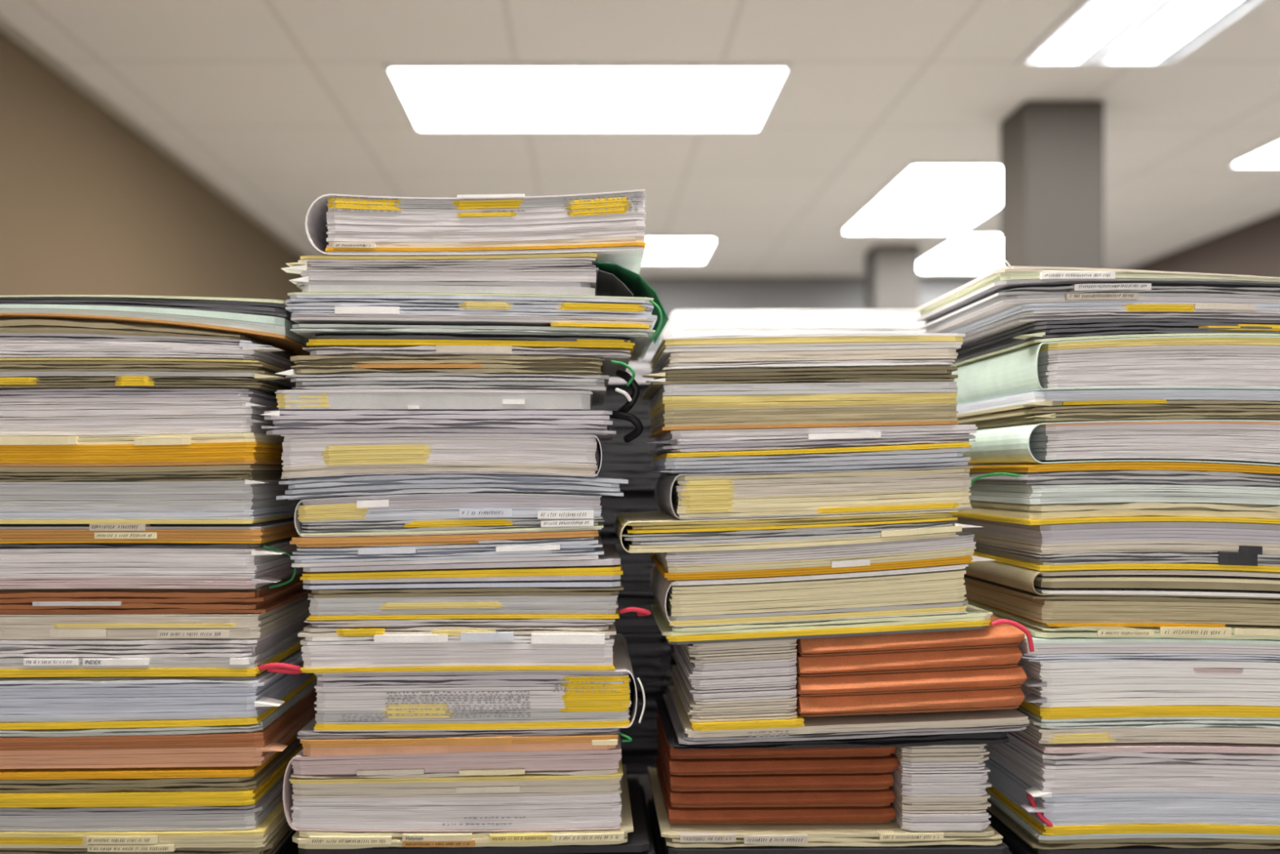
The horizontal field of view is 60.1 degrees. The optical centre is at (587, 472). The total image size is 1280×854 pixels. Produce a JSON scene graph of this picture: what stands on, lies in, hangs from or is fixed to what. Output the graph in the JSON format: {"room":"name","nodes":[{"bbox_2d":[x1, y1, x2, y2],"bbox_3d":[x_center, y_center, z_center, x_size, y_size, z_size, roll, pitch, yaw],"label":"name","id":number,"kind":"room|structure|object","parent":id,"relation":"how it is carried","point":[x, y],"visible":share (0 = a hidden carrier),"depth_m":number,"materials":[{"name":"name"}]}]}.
{"room":"open-plan office","nodes":[
{"label":"open-plan office","id":0,"kind":"room"},
{"bbox_2d":[0,30,302,472],"bbox_3d":[-1.600,-0.015,2.250,0.100,2.350,8.900,0,0,0],"label":"wall","id":1,"kind":"structure","parent":0,"point":[89,206],"depth_m":3.49,"materials":[{"name":"paint"}]},
{"bbox_2d":[0,15,308,256],"bbox_3d":[-1.540,-1.177,2.250,0.020,0.025,8.900,0,0,0],"label":"trim","id":2,"kind":"structure","parent":1,"relation":"attached to","point":[8,28],"depth_m":3.67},
{"bbox_2d":[0,0,1279,275],"bbox_3d":[0.800,-1.240,2.250,4.700,0.100,8.900,0,0,0],"label":"ceiling","id":3,"kind":"structure","parent":0,"point":[285,105],"depth_m":3.56,"materials":[{"name":"tile"}]},
{"bbox_2d":[382,63,794,131],"bbox_3d":[0.000,-1.184,3.516,1.199,0.012,0.605,0,0,0],"label":"recessed light","id":4,"kind":"object","parent":3,"relation":"in","point":[433,97],"visible":1,"depth_m":3.46,"materials":[{"name":"white"}]},
{"bbox_2d":[641,237,718,262],"bbox_3d":[0.360,-1.184,5.900,0.600,0.012,0.600,0,0,0],"label":"recessed light","id":5,"kind":"object","parent":3,"relation":"in","point":[657,249],"visible":0.59,"depth_m":5.86,"materials":[{"name":"white"}]},
{"bbox_2d":[839,163,999,233],"bbox_3d":[1.540,-1.184,4.850,0.600,0.012,1.200,0,0,0],"label":"recessed light","id":6,"kind":"object","parent":3,"relation":"in","point":[923,197],"visible":0.76,"depth_m":4.82,"materials":[{"name":"white"}]},
{"bbox_2d":[919,233,999,271],"bbox_3d":[2.150,-1.184,6.000,0.600,0.012,1.000,0,0,0],"label":"recessed light","id":7,"kind":"object","parent":3,"relation":"in","point":[964,252],"visible":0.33,"depth_m":6.01,"materials":[{"name":"white"}]},
{"bbox_2d":[1015,0,1268,66],"bbox_3d":[1.470,-1.184,2.590,0.460,0.012,1.220,0,0,0],"label":"recessed light","id":8,"kind":"object","parent":3,"relation":"in","point":[1092,33],"visible":1,"depth_m":2.96,"materials":[{"name":"plastic"}]},
{"bbox_2d":[426,275,980,522],"bbox_3d":[0.800,-0.015,6.750,4.700,2.350,0.100,0,0,0],"label":"wall","id":9,"kind":"structure","parent":0,"point":[673,292],"depth_m":6.70,"materials":[{"name":"paint"}]},
{"bbox_2d":[1125,210,1279,277],"bbox_3d":[3.200,-0.015,2.250,0.100,2.350,8.900,0,0,0],"label":"wall","id":10,"kind":"structure","parent":0,"point":[1252,248],"depth_m":5.37,"materials":[{"name":"paint"}]},
{"bbox_3d":[0.800,1.210,2.250,4.700,0.100,8.900,0,0,0],"label":"floor","id":11,"kind":"structure","parent":0,"visible":0},
{"bbox_2d":[285,773,657,853],"bbox_3d":[0.025,0.785,1.640,1.950,0.750,1.320,0,0,0],"label":"desk","id":12,"kind":"object","parent":11,"relation":"on","point":[644,779],"visible":0.02,"depth_m":1.40,"materials":[{"name":"metal"}]},
{"bbox_2d":[275,830,297,853],"bbox_3d":[-0.482,0.401,1.232,0.319,0.017,0.268,0,0,0],"label":"file","id":13,"kind":"object","parent":12,"relation":"on","point":[288,842],"visible":0.02,"depth_m":1.18,"materials":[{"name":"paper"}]},
{"bbox_2d":[0,799,294,853],"bbox_3d":[-0.482,0.374,1.224,0.329,0.035,0.259,0,0,0],"label":"file","id":14,"kind":"object","parent":13,"relation":"on","point":[271,833],"visible":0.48,"depth_m":1.10,"materials":[{"name":"paper"}]},
{"bbox_2d":[0,773,284,831],"bbox_3d":[-0.485,0.345,1.229,0.314,0.026,0.259,0,0,0],"label":"file","id":15,"kind":"object","parent":14,"relation":"on","point":[246,816],"visible":0.3,"depth_m":1.10,"materials":[{"name":"paper"}]},
{"bbox_2d":[0,733,303,807],"bbox_3d":[-0.490,0.313,1.221,0.315,0.039,0.251,0,0,0],"label":"file","id":16,"kind":"object","parent":15,"relation":"on","point":[180,786],"visible":0.37,"depth_m":1.10,"materials":[{"name":"paper"}]},
{"bbox_2d":[0,678,317,768],"bbox_3d":[-0.475,0.274,1.224,0.343,0.045,0.257,0,0,0],"label":"file","id":17,"kind":"object","parent":16,"relation":"on","point":[249,744],"visible":0.41,"depth_m":1.10,"materials":[{"name":"paper"}]},
{"bbox_2d":[0,648,317,729],"bbox_3d":[-0.477,0.230,1.222,0.339,0.052,0.252,0,0,0],"label":"file","id":18,"kind":"object","parent":17,"relation":"on","point":[25,702],"visible":0.54,"depth_m":1.10,"materials":[{"name":"paper"}]},
{"bbox_2d":[0,613,311,677],"bbox_3d":[-0.466,0.187,1.228,0.360,0.040,0.261,0,0,0],"label":"file","id":19,"kind":"object","parent":18,"relation":"on","point":[169,657],"visible":0.64,"depth_m":1.10,"materials":[{"name":"paper"}]},
{"bbox_2d":[0,571,311,639],"bbox_3d":[-0.484,0.142,1.229,0.318,0.051,0.258,0,0,0],"label":"file","id":20,"kind":"object","parent":19,"relation":"on","point":[24,613],"visible":0.83,"depth_m":1.10,"materials":[{"name":"paper"}]},
{"bbox_2d":[0,534,303,589],"bbox_3d":[-0.475,0.095,1.226,0.345,0.048,0.256,0,0,0],"label":"file","id":21,"kind":"object","parent":20,"relation":"on","point":[31,565],"visible":0.78,"depth_m":1.10,"materials":[{"name":"paper"}]},
{"bbox_2d":[0,517,298,543],"bbox_3d":[-0.484,0.061,1.228,0.318,0.022,0.258,0,0,0],"label":"file","id":22,"kind":"object","parent":21,"relation":"on","point":[269,531],"visible":0.78,"depth_m":1.10,"materials":[{"name":"paper"}]},
{"bbox_2d":[0,464,313,524],"bbox_3d":[-0.483,0.022,1.227,0.320,0.059,0.261,0,0,0],"label":"file","id":23,"kind":"object","parent":22,"relation":"on","point":[239,494],"visible":0.97,"depth_m":1.10,"materials":[{"name":"paper"}]},
{"bbox_2d":[0,432,285,466],"bbox_3d":[-0.487,-0.023,1.224,0.314,0.034,0.259,0,0,0],"label":"file","id":24,"kind":"object","parent":23,"relation":"on","point":[233,448],"visible":0.95,"depth_m":1.10,"materials":[{"name":"paper"}]},
{"bbox_2d":[0,387,281,436],"bbox_3d":[-0.485,-0.060,1.227,0.327,0.048,0.256,0,0,0],"label":"file","id":25,"kind":"object","parent":24,"relation":"on","point":[108,411],"visible":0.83,"depth_m":1.10,"materials":[{"name":"paper"}]},
{"bbox_2d":[0,357,295,395],"bbox_3d":[-0.477,-0.099,1.228,0.343,0.031,0.261,0,0,0],"label":"file","id":26,"kind":"object","parent":25,"relation":"on","point":[15,373],"visible":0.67,"depth_m":1.10,"materials":[{"name":"paper"}]},
{"bbox_2d":[0,333,296,370],"bbox_3d":[-0.478,-0.125,1.227,0.342,0.027,0.263,0,0,0],"label":"file","id":27,"kind":"object","parent":26,"relation":"on","point":[11,344],"visible":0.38,"depth_m":1.10,"materials":[{"name":"paper"}]},
{"bbox_2d":[0,318,296,356],"bbox_3d":[-0.505,-0.146,1.246,0.303,0.025,0.253,0,0,0],"label":"file","id":28,"kind":"object","parent":27,"relation":"on","point":[6,325],"visible":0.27,"depth_m":1.12,"materials":[{"name":"paper"}]},
{"bbox_2d":[0,294,310,355],"bbox_3d":[-0.480,-0.157,1.244,0.352,0.044,0.267,0,0,0],"label":"file","id":29,"kind":"object","parent":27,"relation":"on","point":[267,321],"visible":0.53,"depth_m":1.11,"materials":[{"name":"paper"}]},
{"bbox_2d":[298,776,654,853],"bbox_3d":[-0.113,0.391,1.229,0.361,0.038,0.256,0,0,0],"label":"file","id":30,"kind":"object","parent":12,"relation":"on","point":[640,841],"visible":0.23,"depth_m":1.10,"materials":[{"name":"paper"}]},
{"bbox_2d":[292,764,633,848],"bbox_3d":[-0.125,0.366,1.223,0.342,0.020,0.258,0,0,0],"label":"file","id":31,"kind":"object","parent":30,"relation":"on","point":[307,839],"visible":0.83,"depth_m":1.10,"materials":[{"name":"paper"}]},
{"bbox_2d":[282,733,622,831],"bbox_3d":[-0.135,0.317,1.229,0.339,0.082,0.260,0,0,0],"label":"file","id":32,"kind":"object","parent":31,"relation":"on","point":[579,789],"visible":0.65,"depth_m":1.10,"materials":[{"name":"paper"}]},
{"bbox_2d":[297,716,631,755],"bbox_3d":[-0.124,0.269,1.228,0.335,0.027,0.265,0,0,0],"label":"file","id":33,"kind":"object","parent":32,"relation":"on","point":[313,743],"visible":0.45,"depth_m":1.10,"materials":[{"name":"paper"}]},
{"bbox_2d":[313,634,645,731],"bbox_3d":[-0.109,0.228,1.224,0.332,0.061,0.257,0,0,0],"label":"file","id":34,"kind":"object","parent":33,"relation":"on","point":[437,700],"visible":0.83,"depth_m":1.10,"materials":[{"name":"paper"}]},
{"bbox_2d":[297,622,616,672],"bbox_3d":[-0.131,0.177,1.230,0.319,0.046,0.266,0,0,0],"label":"file","id":35,"kind":"object","parent":34,"relation":"on","point":[437,646],"visible":0.65,"depth_m":1.10,"materials":[{"name":"paper"}]},
{"bbox_2d":[303,578,623,626],"bbox_3d":[-0.125,0.135,1.232,0.321,0.040,0.263,0,0,0],"label":"file","id":36,"kind":"object","parent":35,"relation":"on","point":[495,606],"visible":0.66,"depth_m":1.10,"materials":[{"name":"paper"}]},
{"bbox_2d":[300,542,651,616],"bbox_3d":[-0.112,0.117,1.225,0.352,0.060,0.250,0,0,0],"label":"file","id":37,"kind":"object","parent":36,"relation":"on","point":[606,571],"visible":0.74,"depth_m":1.10,"materials":[{"name":"paper"}]},
{"bbox_2d":[289,529,604,567],"bbox_3d":[-0.141,0.076,1.226,0.313,0.037,0.257,0,0,0],"label":"file","id":38,"kind":"object","parent":37,"relation":"on","point":[580,544],"visible":0.81,"depth_m":1.10,"materials":[{"name":"paper"}]},
{"bbox_2d":[293,492,604,537],"bbox_3d":[-0.138,0.043,1.231,0.310,0.044,0.264,0,0,0],"label":"file","id":39,"kind":"object","parent":38,"relation":"on","point":[450,513],"visible":0.94,"depth_m":1.10,"materials":[{"name":"paper"}]},
{"bbox_2d":[275,473,628,499],"bbox_3d":[-0.136,0.015,1.234,0.353,0.026,0.267,0,0,0],"label":"file","id":40,"kind":"object","parent":39,"relation":"on","point":[345,486],"visible":0.99,"depth_m":1.10,"materials":[{"name":"paper"}]},
{"bbox_2d":[280,433,602,479],"bbox_3d":[-0.146,-0.016,1.223,0.321,0.045,0.251,0,0,0],"label":"file","id":41,"kind":"object","parent":40,"relation":"on","point":[307,455],"visible":1,"depth_m":1.10,"materials":[{"name":"paper"}]},
{"bbox_2d":[261,368,643,442],"bbox_3d":[-0.135,-0.068,1.224,0.382,0.075,0.260,0,0,0],"label":"file","id":42,"kind":"object","parent":41,"relation":"on","point":[597,423],"visible":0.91,"depth_m":1.10,"materials":[{"name":"paper"}]},
{"bbox_2d":[275,389,592,410],"bbox_3d":[-0.154,-0.073,1.223,0.317,0.020,0.251,0,0,0],"label":"file","id":43,"kind":"object","parent":42,"relation":"on","point":[292,399],"visible":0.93,"depth_m":1.10,"materials":[{"name":"paper"}]},
{"bbox_2d":[275,355,635,405],"bbox_3d":[-0.132,-0.099,1.227,0.358,0.035,0.269,0,0,0],"label":"file","id":44,"kind":"object","parent":43,"relation":"on","point":[468,371],"visible":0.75,"depth_m":1.10,"materials":[{"name":"paper"}]},
{"bbox_2d":[302,333,635,377],"bbox_3d":[-0.119,-0.128,1.225,0.334,0.025,0.252,0,0,0],"label":"file","id":45,"kind":"object","parent":44,"relation":"on","point":[620,349],"visible":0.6,"depth_m":1.10,"materials":[{"name":"paper"}]},
{"bbox_2d":[284,292,662,361],"bbox_3d":[-0.115,-0.154,1.226,0.377,0.048,0.266,0,0,0],"label":"file","id":46,"kind":"object","parent":45,"relation":"on","point":[631,318],"visible":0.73,"depth_m":1.10,"materials":[{"name":"paper"}]},
{"bbox_2d":[281,253,668,344],"bbox_3d":[-0.112,-0.185,1.229,0.386,0.065,0.266,0,0,0],"label":"file","id":47,"kind":"object","parent":46,"relation":"on","point":[573,273],"visible":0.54,"depth_m":1.10,"materials":[{"name":"paper"}]},
{"bbox_2d":[305,189,645,274],"bbox_3d":[-0.111,-0.248,1.220,0.340,0.065,0.255,0,0,0],"label":"file","id":48,"kind":"object","parent":47,"relation":"on","point":[611,225],"visible":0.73,"depth_m":1.10,"materials":[{"name":"paper"}]},
{"bbox_2d":[621,751,658,773],"bbox_3d":[-0.024,0.396,1.631,0.274,0.026,0.266,0,0,0],"label":"file","id":49,"kind":"object","parent":12,"relation":"on","point":[635,762],"visible":0.06,"depth_m":1.50,"materials":[{"name":"paper"}]},
{"bbox_2d":[619,690,667,753],"bbox_3d":[-0.024,0.347,1.631,0.275,0.071,0.269,0,0,0],"label":"file","id":50,"kind":"object","parent":49,"relation":"on","point":[643,735],"visible":0.05,"depth_m":1.50,"materials":[{"name":"paper"}]},
{"bbox_2d":[627,641,671,699],"bbox_3d":[-0.023,0.275,1.637,0.272,0.071,0.278,0,0,0],"label":"file","id":51,"kind":"object","parent":50,"relation":"on","point":[651,665],"visible":0.14,"depth_m":1.50,"materials":[{"name":"paper"}]},
{"bbox_2d":[614,594,667,647],"bbox_3d":[-0.026,0.203,1.631,0.279,0.071,0.262,0,0,0],"label":"file","id":52,"kind":"object","parent":51,"relation":"on","point":[643,631],"visible":0.16,"depth_m":1.50,"materials":[{"name":"paper"}]},
{"bbox_2d":[602,542,654,595],"bbox_3d":[-0.027,0.132,1.633,0.280,0.071,0.270,0,0,0],"label":"file","id":53,"kind":"object","parent":52,"relation":"on","point":[637,567],"visible":0.09,"depth_m":1.50,"materials":[{"name":"paper"}]},
{"bbox_2d":[598,488,664,542],"bbox_3d":[-0.023,0.060,1.642,0.283,0.071,0.280,0,0,0],"label":"file","id":54,"kind":"object","parent":53,"relation":"on","point":[633,500],"visible":0.16,"depth_m":1.50,"materials":[{"name":"paper"}]},
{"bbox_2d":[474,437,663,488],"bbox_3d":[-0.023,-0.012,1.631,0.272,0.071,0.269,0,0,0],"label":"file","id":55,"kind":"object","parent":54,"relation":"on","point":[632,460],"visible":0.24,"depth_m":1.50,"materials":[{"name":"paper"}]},
{"bbox_2d":[590,384,651,437],"bbox_3d":[-0.025,-0.084,1.637,0.276,0.071,0.272,0,0,0],"label":"file","id":56,"kind":"object","parent":55,"relation":"on","point":[614,400],"visible":0.16,"depth_m":1.50,"materials":[{"name":"plastic"}]},
{"bbox_2d":[648,793,1012,853],"bbox_3d":[0.250,0.392,1.228,0.351,0.036,0.265,0,0,0],"label":"file","id":57,"kind":"object","parent":12,"relation":"on","point":[661,846],"visible":0.09,"depth_m":1.10,"materials":[{"name":"paper"}]},
{"bbox_2d":[647,766,1003,847],"bbox_3d":[0.244,0.367,1.228,0.342,0.015,0.260,0,0,0],"label":"file","id":58,"kind":"object","parent":57,"relation":"on","point":[887,833],"visible":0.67,"depth_m":1.10,"materials":[{"name":"paper"}]},
{"bbox_2d":[656,756,991,831],"bbox_3d":[0.243,0.351,1.222,0.322,0.018,0.239,0,0,0],"label":"folder","id":59,"kind":"object","parent":58,"relation":"on","point":[975,821],"visible":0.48,"depth_m":1.12,"materials":[{"name":"paper"}]},
{"bbox_2d":[657,742,991,813],"bbox_3d":[0.244,0.334,1.222,0.320,0.019,0.238,0,0,0],"label":"folder","id":60,"kind":"object","parent":59,"relation":"on","point":[844,797],"visible":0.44,"depth_m":1.12,"materials":[{"name":"paper"}]},
{"bbox_2d":[657,728,991,796],"bbox_3d":[0.244,0.317,1.223,0.321,0.020,0.239,0,0,0],"label":"folder","id":61,"kind":"object","parent":60,"relation":"on","point":[816,781],"visible":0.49,"depth_m":1.12,"materials":[{"name":"paper"}]},
{"bbox_2d":[657,715,990,779],"bbox_3d":[0.243,0.300,1.223,0.321,0.020,0.239,0,0,0],"label":"folder","id":62,"kind":"object","parent":61,"relation":"on","point":[889,763],"visible":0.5,"depth_m":1.12,"materials":[{"name":"paper"}]},
{"bbox_2d":[657,707,989,761],"bbox_3d":[0.244,0.283,1.223,0.321,0.021,0.240,0,0,0],"label":"folder","id":63,"kind":"object","parent":62,"relation":"on","point":[952,752],"visible":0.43,"depth_m":1.11,"materials":[{"name":"paper"}]},
{"bbox_2d":[654,697,1008,750],"bbox_3d":[0.252,0.268,1.221,0.342,0.018,0.243,0,0,0],"label":"file","id":64,"kind":"object","parent":63,"relation":"on","point":[997,737],"visible":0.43,"depth_m":1.10,"materials":[{"name":"paper"}]},
{"bbox_2d":[662,681,1030,744],"bbox_3d":[0.267,0.258,1.220,0.352,0.027,0.244,0,0,0],"label":"file","id":65,"kind":"object","parent":64,"relation":"on","point":[878,725],"visible":0.47,"depth_m":1.10,"materials":[{"name":"paper"}]},
{"bbox_2d":[671,664,1024,721],"bbox_3d":[0.268,0.233,1.219,0.334,0.033,0.249,0,0,0],"label":"folder","id":66,"kind":"object","parent":65,"relation":"on","point":[998,698],"visible":0.45,"depth_m":1.10,"materials":[{"name":"paper"}]},
{"bbox_2d":[672,648,1026,701],"bbox_3d":[0.270,0.213,1.219,0.334,0.034,0.249,0,0,0],"label":"folder","id":67,"kind":"object","parent":66,"relation":"on","point":[1011,677],"visible":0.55,"depth_m":1.10,"materials":[{"name":"paper"}]},
{"bbox_2d":[671,644,1022,682],"bbox_3d":[0.267,0.193,1.220,0.332,0.036,0.248,0,0,0],"label":"folder","id":68,"kind":"object","parent":67,"relation":"on","point":[1002,656],"visible":0.51,"depth_m":1.10,"materials":[{"name":"paper"}]},
{"bbox_2d":[680,614,1025,662],"bbox_3d":[0.268,0.172,1.219,0.335,0.037,0.248,0,0,0],"label":"folder","id":69,"kind":"object","parent":68,"relation":"on","point":[1002,634],"visible":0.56,"depth_m":1.10,"materials":[{"name":"paper"}]},
{"bbox_2d":[648,604,1034,651],"bbox_3d":[0.258,0.159,1.216,0.367,0.038,0.257,0,0,0],"label":"file","id":70,"kind":"object","parent":69,"relation":"on","point":[975,618],"visible":0.56,"depth_m":1.10,"materials":[{"name":"paper"}]},
{"bbox_2d":[650,563,968,626],"bbox_3d":[0.230,0.123,1.232,0.307,0.063,0.264,0,0,0],"label":"file","id":71,"kind":"object","parent":70,"relation":"on","point":[933,589],"visible":0.73,"depth_m":1.10,"materials":[{"name":"paper"}]},
{"bbox_2d":[650,531,994,580],"bbox_3d":[0.242,0.085,1.228,0.331,0.046,0.255,0,0,0],"label":"file","id":72,"kind":"object","parent":71,"relation":"on","point":[948,550],"visible":0.68,"depth_m":1.10,"materials":[{"name":"paper"}]},
{"bbox_2d":[614,509,983,552],"bbox_3d":[0.213,0.059,1.221,0.361,0.042,0.255,0,0,0],"label":"file","id":73,"kind":"object","parent":72,"relation":"on","point":[640,531],"visible":0.85,"depth_m":1.10,"materials":[{"name":"paper"}]},
{"bbox_2d":[654,466,973,519],"bbox_3d":[0.232,0.021,1.224,0.303,0.053,0.259,0,0,0],"label":"file","id":74,"kind":"object","parent":73,"relation":"on","point":[697,495],"visible":0.99,"depth_m":1.10,"materials":[{"name":"paper"}]},
{"bbox_2d":[648,442,971,473],"bbox_3d":[0.228,-0.014,1.222,0.310,0.031,0.252,0,0,0],"label":"file","id":75,"kind":"object","parent":74,"relation":"on","point":[937,455],"visible":1,"depth_m":1.10,"materials":[{"name":"paper"}]},
{"bbox_2d":[644,424,977,455],"bbox_3d":[0.223,-0.034,1.227,0.333,0.028,0.265,0,0,0],"label":"file","id":76,"kind":"object","parent":75,"relation":"on","point":[757,439],"visible":0.95,"depth_m":1.10,"materials":[{"name":"paper"}]},
{"bbox_2d":[648,381,958,437],"bbox_3d":[0.222,-0.066,1.220,0.296,0.049,0.246,0,0,0],"label":"file","id":77,"kind":"object","parent":76,"relation":"on","point":[702,406],"visible":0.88,"depth_m":1.10,"materials":[{"name":"paper"}]},
{"bbox_2d":[640,366,958,400],"bbox_3d":[0.214,-0.097,1.234,0.318,0.018,0.269,0,0,0],"label":"file","id":78,"kind":"object","parent":77,"relation":"on","point":[868,374],"visible":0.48,"depth_m":1.11,"materials":[{"name":"paper"}]},
{"bbox_2d":[657,348,958,373],"bbox_3d":[0.223,-0.113,1.224,0.295,0.021,0.252,0,0,0],"label":"file","id":79,"kind":"object","parent":78,"relation":"on","point":[922,357],"visible":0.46,"depth_m":1.10,"materials":[{"name":"paper"}]},
{"bbox_2d":[648,333,965,373],"bbox_3d":[0.226,-0.130,1.229,0.302,0.019,0.257,0,0,0],"label":"file","id":80,"kind":"object","parent":79,"relation":"on","point":[811,341],"visible":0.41,"depth_m":1.10,"materials":[{"name":"paper"}]},
{"bbox_2d":[986,808,1279,853],"bbox_3d":[0.607,0.392,1.241,0.326,0.035,0.285,0,0,0],"label":"file","id":81,"kind":"object","parent":12,"relation":"on","point":[1016,845],"visible":0.11,"depth_m":1.10,"materials":[{"name":"paper"}]},
{"bbox_2d":[985,789,1279,848],"bbox_3d":[0.607,0.369,1.236,0.324,0.020,0.276,0,0,0],"label":"file","id":82,"kind":"object","parent":81,"relation":"on","point":[1033,837],"visible":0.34,"depth_m":1.10,"materials":[{"name":"paper"}]},
{"bbox_2d":[983,730,1279,835],"bbox_3d":[0.604,0.319,1.233,0.334,0.092,0.275,0,0,0],"label":"file","id":83,"kind":"object","parent":82,"relation":"on","point":[1126,787],"visible":0.65,"depth_m":1.10,"materials":[{"name":"paper"}]},
{"bbox_2d":[1014,707,1279,743],"bbox_3d":[0.609,0.262,1.235,0.322,0.030,0.274,0,0,0],"label":"file","id":84,"kind":"object","parent":83,"relation":"on","point":[1215,731],"visible":0.39,"depth_m":1.10,"materials":[{"name":"paper"}]},
{"bbox_2d":[1016,658,1279,722],"bbox_3d":[0.604,0.219,1.236,0.333,0.062,0.273,0,0,0],"label":"file","id":85,"kind":"object","parent":84,"relation":"on","point":[1171,689],"visible":0.59,"depth_m":1.10,"materials":[{"name":"paper"}]},
{"bbox_2d":[1017,634,1279,662],"bbox_3d":[0.605,0.179,1.240,0.337,0.027,0.286,0,0,0],"label":"file","id":86,"kind":"object","parent":85,"relation":"on","point":[1065,649],"visible":0.41,"depth_m":1.10,"materials":[{"name":"paper"}]},
{"bbox_2d":[962,573,1279,639],"bbox_3d":[0.611,0.147,1.232,0.328,0.047,0.275,0,0,0],"label":"file","id":87,"kind":"object","parent":86,"relation":"on","point":[1043,615],"visible":0.77,"depth_m":1.10,"materials":[{"name":"paper"}]},
{"bbox_2d":[963,560,1279,598],"bbox_3d":[0.607,0.113,1.232,0.330,0.032,0.272,0,0,0],"label":"file","id":88,"kind":"object","parent":87,"relation":"on","point":[1116,582],"visible":0.57,"depth_m":1.10,"materials":[{"name":"paper"}]},
{"bbox_2d":[952,515,1279,572],"bbox_3d":[0.611,0.077,1.235,0.322,0.055,0.278,0,0,0],"label":"file","id":89,"kind":"object","parent":88,"relation":"on","point":[1153,544],"visible":0.84,"depth_m":1.10,"materials":[{"name":"paper"}]},
{"bbox_2d":[949,483,1279,524],"bbox_3d":[0.607,0.035,1.238,0.333,0.045,0.285,0,0,0],"label":"file","id":90,"kind":"object","parent":89,"relation":"on","point":[1040,504],"visible":0.94,"depth_m":1.10,"materials":[{"name":"paper"}]},
{"bbox_2d":[941,462,1279,488],"bbox_3d":[0.584,0.008,1.238,0.379,0.036,0.280,0,0,0],"label":"file","id":91,"kind":"object","parent":90,"relation":"on","point":[1095,473],"visible":0.91,"depth_m":1.10,"materials":[{"name":"paper"}]},
{"bbox_2d":[961,419,1279,466],"bbox_3d":[0.604,-0.025,1.233,0.334,0.053,0.273,0,0,0],"label":"file","id":92,"kind":"object","parent":91,"relation":"on","point":[1236,442],"visible":0.94,"depth_m":1.10,"materials":[{"name":"paper"}]},
{"bbox_2d":[955,389,1279,430],"bbox_3d":[0.604,-0.066,1.243,0.336,0.033,0.290,0,0,0],"label":"file","id":93,"kind":"object","parent":92,"relation":"on","point":[1102,405],"visible":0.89,"depth_m":1.10,"materials":[{"name":"paper"}]},
{"bbox_2d":[951,336,1279,404],"bbox_3d":[0.608,-0.108,1.232,0.325,0.055,0.273,0,0,0],"label":"file","id":94,"kind":"object","parent":93,"relation":"on","point":[1165,362],"visible":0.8,"depth_m":1.10,"materials":[{"name":"paper"}]},
{"bbox_2d":[949,318,1279,367],"bbox_3d":[0.600,-0.141,1.235,0.342,0.024,0.278,0,0,0],"label":"file","id":95,"kind":"object","parent":94,"relation":"on","point":[1038,332],"visible":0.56,"depth_m":1.10,"materials":[{"name":"paper"}]},
{"bbox_2d":[948,302,1279,346],"bbox_3d":[0.602,-0.159,1.237,0.336,0.021,0.277,0,0,0],"label":"file","id":96,"kind":"object","parent":95,"relation":"on","point":[1024,314],"visible":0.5,"depth_m":1.10,"materials":[{"name":"paper"}]},
{"bbox_2d":[918,283,1279,333],"bbox_3d":[0.592,-0.177,1.239,0.362,0.025,0.278,0,0,0],"label":"file","id":97,"kind":"object","parent":96,"relation":"on","point":[1002,300],"visible":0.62,"depth_m":1.10,"materials":[{"name":"paper"}]},
{"bbox_2d":[914,260,1279,322],"bbox_3d":[0.591,-0.197,1.234,0.369,0.029,0.278,0,0,0],"label":"file","id":98,"kind":"object","parent":97,"relation":"on","point":[1006,277],"visible":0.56,"depth_m":1.10,"materials":[{"name":"paper"}]},
{"bbox_3d":[0.297,0.368,1.654,0.353,0.083,0.274,0,0,0],"label":"file","id":99,"kind":"object","parent":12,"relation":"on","visible":0},
{"bbox_2d":[667,644,676,690],"bbox_3d":[0.297,0.290,1.654,0.356,0.072,0.274,0,0,0],"label":"file","id":100,"kind":"object","parent":99,"relation":"on","point":[672,661],"visible":0.02,"depth_m":1.68,"materials":[{"name":"paper"}]},
{"bbox_3d":[0.298,0.217,1.651,0.357,0.072,0.267,0,0,0],"label":"file","id":101,"kind":"object","parent":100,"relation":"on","visible":0},
{"bbox_3d":[0.298,0.144,1.656,0.346,0.072,0.276,0,0,0],"label":"file","id":102,"kind":"object","parent":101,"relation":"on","visible":0},
{"bbox_3d":[0.296,0.072,1.657,0.357,0.072,0.276,0,0,0],"label":"file","id":103,"kind":"object","parent":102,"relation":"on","visible":0},
{"bbox_3d":[0.293,-0.001,1.661,0.352,0.072,0.278,0,0,0],"label":"file","id":104,"kind":"object","parent":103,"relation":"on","visible":0},
{"bbox_3d":[0.294,-0.074,1.654,0.352,0.072,0.274,0,0,0],"label":"file","id":105,"kind":"object","parent":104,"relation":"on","visible":0},
{"bbox_3d":[0.299,-0.147,1.656,0.348,0.072,0.279,0,0,0],"label":"file","id":106,"kind":"object","parent":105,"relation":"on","visible":0},
{"bbox_2d":[660,309,928,341],"bbox_3d":[0.297,-0.204,1.646,0.362,0.041,0.256,0,0,0],"label":"file","id":107,"kind":"object","parent":106,"relation":"on","point":[681,322],"visible":0.41,"depth_m":1.52,"materials":[{"name":"paper"}]},
{"bbox_2d":[865,244,919,309],"bbox_3d":[1.615,-0.014,5.870,0.230,2.348,0.220,0,0,0],"label":"column","id":108,"kind":"structure","parent":11,"relation":"on","point":[891,270],"depth_m":5.76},
{"bbox_2d":[1000,100,1103,268],"bbox_3d":[1.525,-0.014,3.640,0.250,2.348,0.220,0,0,0],"label":"column","id":109,"kind":"structure","parent":11,"relation":"on","point":[1051,152],"depth_m":3.53,"materials":[{"name":"paint"}]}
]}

